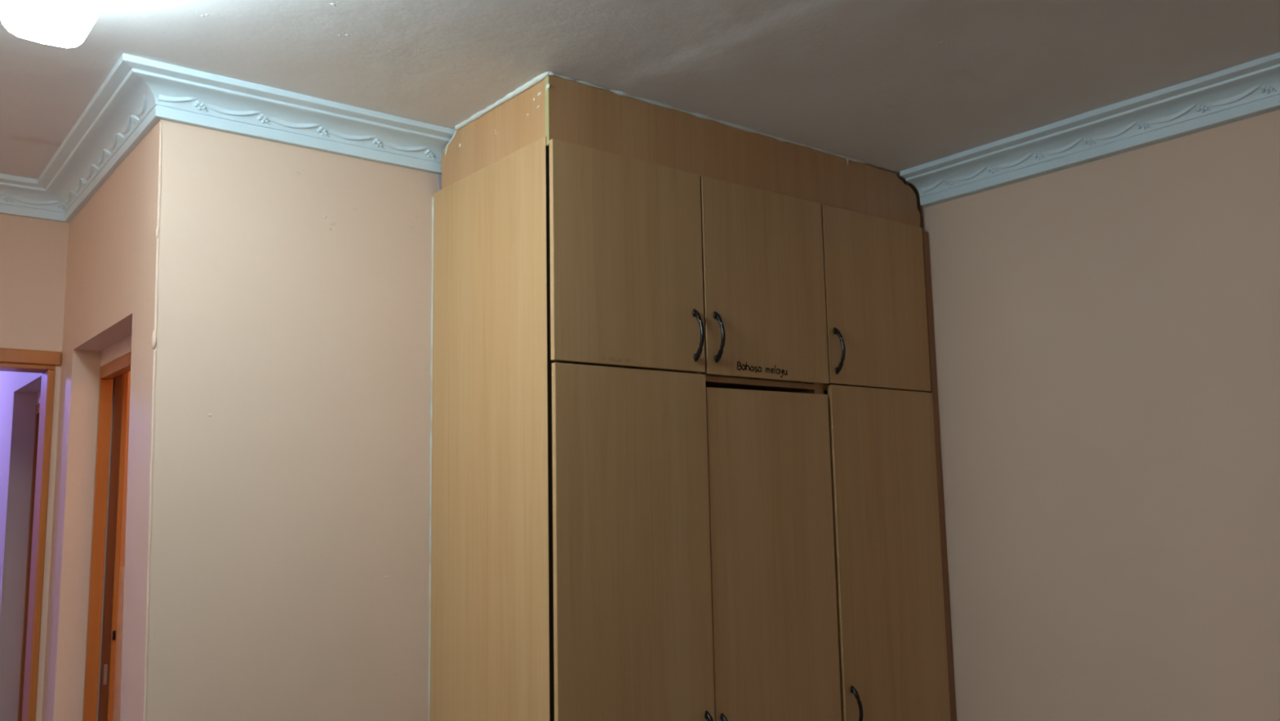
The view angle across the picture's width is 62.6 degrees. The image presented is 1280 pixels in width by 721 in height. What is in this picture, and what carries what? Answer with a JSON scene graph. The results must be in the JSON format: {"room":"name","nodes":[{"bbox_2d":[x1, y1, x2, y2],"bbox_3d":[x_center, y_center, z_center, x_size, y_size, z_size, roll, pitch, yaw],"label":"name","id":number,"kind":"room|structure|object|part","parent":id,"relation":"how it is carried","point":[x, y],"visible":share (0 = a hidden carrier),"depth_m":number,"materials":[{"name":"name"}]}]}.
{"room":"bedroom","nodes":[
{"label":"bedroom","id":0,"kind":"room"},
{"bbox_2d":[0,213,69,720],"bbox_3d":[-2.278,0.671,2.765,1.262,2.503,0.100,5,-10,-38],"label":"wall","id":1,"kind":"structure","parent":0,"point":[33,252],"depth_m":3.18,"materials":[{"name":"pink paint"}]},
{"bbox_2d":[0,347,62,720],"bbox_3d":[-2.153,0.933,2.818,0.960,1.992,0.112,5,-10,-38],"label":"door frame","id":2,"kind":"structure","parent":1,"relation":"in","point":[42,362],"depth_m":3.14,"materials":[{"name":"brown wood"}]},
{"bbox_2d":[0,173,67,222],"bbox_3d":[-2.242,-0.525,2.853,1.298,0.100,0.126,5,-10,-38],"label":"trim","id":3,"kind":"structure","parent":1,"relation":"attached to","point":[20,196],"depth_m":3.17,"materials":[{"name":"paint"}]},
{"bbox_2d":[0,132,149,720],"bbox_3d":[-2.183,0.804,3.758,0.148,2.503,3.524,5,-10,-38],"label":"wall","id":4,"kind":"structure","parent":0,"point":[104,315],"depth_m":3.03,"materials":[{"name":"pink paint"}]},
{"bbox_2d":[17,403,39,720],"bbox_3d":[-2.047,1.081,3.618,0.062,1.911,0.575,5,-10,-38],"label":"door","id":5,"kind":"structure","parent":4,"relation":"in","point":[37,406],"depth_m":3.86,"materials":[{"name":"brown wood"}]},
{"bbox_2d":[37,53,160,222],"bbox_3d":[-1.448,-0.549,2.792,0.132,0.100,1.212,5,-10,-38],"label":"trim","id":6,"kind":"structure","parent":4,"relation":"attached to","point":[122,113],"depth_m":2.69,"materials":[{"name":"paint"}]},
{"bbox_2d":[82,351,131,720],"bbox_3d":[-1.347,0.940,2.757,0.077,1.932,0.742,5,-10,-38],"label":"door frame","id":7,"kind":"structure","parent":4,"relation":"in","point":[118,369],"depth_m":3.06,"materials":[{"name":"wood"}]},
{"bbox_3d":[-1.536,0.901,3.022,0.009,0.057,0.003,5,-10,-38],"label":"strike plate","id":8,"kind":"part","parent":7,"relation":"part of","materials":[{"name":"metal"}]},
{"bbox_3d":[-1.537,0.984,3.045,0.014,1.930,0.050,5,-10,-38],"label":"architrave","id":9,"kind":"part","parent":7,"relation":"part of","materials":[{"name":"brown wood"}]},
{"bbox_2d":[112,371,130,720],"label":"door","id":10,"kind":"structure","parent":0,"point":[117,675],"depth_m":3.31,"materials":[{"name":"orange paint"}]},
{"bbox_2d":[132,119,442,720],"bbox_3d":[-0.214,0.665,3.014,2.295,2.503,0.106,5,-10,-38],"label":"wall","id":11,"kind":"structure","parent":0,"point":[283,554],"depth_m":2.52,"materials":[{"name":"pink paint"}]},
{"bbox_2d":[122,53,454,174],"bbox_3d":[-0.836,-0.588,2.587,0.832,0.099,0.126,5,-10,-38],"label":"trim","id":12,"kind":"structure","parent":11,"relation":"attached to","point":[184,95],"depth_m":2.56,"materials":[{"name":"paint"}]},
{"bbox_2d":[0,0,1279,184],"bbox_3d":[-0.623,-0.683,2.668,3.750,0.126,7.700,5,-10,-38],"label":"ceiling","id":13,"kind":"structure","parent":0,"point":[894,86],"depth_m":2.35,"materials":[{"name":"paint"}]},
{"bbox_2d":[0,0,108,48],"bbox_3d":[-0.837,-0.695,1.611,0.153,0.145,0.845,5,-10,-38],"label":"ceiling lamp","id":14,"kind":"object","parent":13,"relation":"attached to","point":[66,24],"visible":1,"depth_m":1.83,"materials":[{"name":"white glowing frosted glass"}]},
{"bbox_2d":[906,109,1279,720],"bbox_3d":[1.824,0.503,2.111,0.150,2.503,3.876,5,-10,-38],"label":"wall","id":15,"kind":"structure","parent":0,"point":[1107,330],"depth_m":2.75,"materials":[{"name":"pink paint"}]},
{"bbox_2d":[899,52,1279,207],"bbox_3d":[1.878,-0.726,1.962,0.126,0.099,3.326,5,-10,-38],"label":"trim","id":16,"kind":"structure","parent":15,"relation":"attached to","point":[1251,89],"depth_m":2.76,"materials":[{"name":"paint"}]},
{"bbox_3d":[-0.573,1.891,2.318,3.950,0.100,7.900,5,-10,-38],"label":"floor","id":17,"kind":"structure","parent":0,"visible":0},
{"bbox_2d":[428,71,956,720],"bbox_3d":[0.200,0.643,2.892,1.413,2.499,0.614,5,-10,-38],"label":"wardrobe","id":18,"kind":"object","parent":17,"relation":"on","point":[686,462],"visible":1,"depth_m":2.61,"materials":[{"name":"brown wood"}]},
{"bbox_3d":[-0.358,0.677,2.478,0.018,2.341,0.548,5,-10,-38],"label":"panel","id":19,"kind":"part","parent":18,"relation":"part of","materials":[{"name":"brown wood"}]},
{"bbox_3d":[0.004,0.746,3.106,1.334,2.240,0.008,5,-10,-38],"label":"panel","id":20,"kind":"part","parent":18,"relation":"part of","materials":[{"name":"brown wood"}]},
{"bbox_3d":[-0.023,-0.238,2.510,0.450,0.509,0.014,5,-10,-38],"label":"door","id":21,"kind":"part","parent":18,"relation":"part of","materials":[{"name":"brown wood"}]},
{"bbox_3d":[-0.001,0.887,2.357,0.448,1.749,0.014,5,-10,-38],"label":"door","id":22,"kind":"part","parent":18,"relation":"part of","materials":[{"name":"brown wood"}]},
{"bbox_3d":[0.145,-0.064,2.586,0.012,0.132,0.037,5,-10,-38],"label":"handle","id":23,"kind":"part","parent":18,"relation":"part of","materials":[{"name":"black metal"}]},
{"bbox_3d":[0.167,0.888,2.459,0.012,0.132,0.037,5,-10,-38],"label":"handle","id":24,"kind":"part","parent":18,"relation":"part of","materials":[{"name":"black metal"}]},
{"bbox_3d":[0.199,-0.060,2.629,0.012,0.132,0.037,5,-10,-38],"label":"handle","id":25,"kind":"part","parent":18,"relation":"part of","materials":[{"name":"black metal"}]},
{"bbox_3d":[0.206,0.905,2.493,0.012,0.132,0.037,5,-10,-38],"label":"handle","id":26,"kind":"part","parent":18,"relation":"part of","materials":[{"name":"black metal"}]},
{"bbox_2d":[705,374,814,392],"bbox_3d":[0.150,0.089,2.969,0.411,0.016,0.539,5,-10,-38],"label":"shelf","id":27,"kind":"object","parent":18,"relation":"attached to","point":[712,381],"depth_m":2.78,"materials":[{"name":"brown wood"}]},
{"bbox_3d":[0.334,-0.204,2.791,0.451,0.510,0.014,5,-10,-38],"label":"door","id":28,"kind":"part","parent":18,"relation":"part of","materials":[{"name":"brown wood"}]},
{"bbox_3d":[0.352,0.939,2.637,0.448,1.737,0.014,5,-10,-38],"label":"door","id":29,"kind":"part","parent":18,"relation":"part of","materials":[{"name":"brown wood"}]},
{"bbox_3d":[0.552,-0.029,2.907,0.012,0.132,0.037,5,-10,-38],"label":"handle","id":30,"kind":"part","parent":18,"relation":"part of","materials":[{"name":"black metal"}]},
{"bbox_3d":[0.574,0.928,2.780,0.012,0.132,0.037,5,-10,-38],"label":"handle","id":31,"kind":"part","parent":18,"relation":"part of","materials":[{"name":"black metal"}]},
{"bbox_3d":[0.701,0.790,3.311,0.018,2.300,0.548,5,-10,-38],"label":"panel","id":32,"kind":"part","parent":18,"relation":"part of","materials":[{"name":"brown wood"}]},
{"bbox_3d":[0.692,-0.173,3.073,0.453,0.507,0.014,5,-10,-38],"label":"door","id":33,"kind":"part","parent":18,"relation":"part of","materials":[{"name":"brown wood"}]},
{"bbox_3d":[0.716,0.949,2.922,0.455,1.750,0.014,5,-10,-38],"label":"door","id":34,"kind":"part","parent":18,"relation":"part of","materials":[{"name":"brown wood"}]}
]}

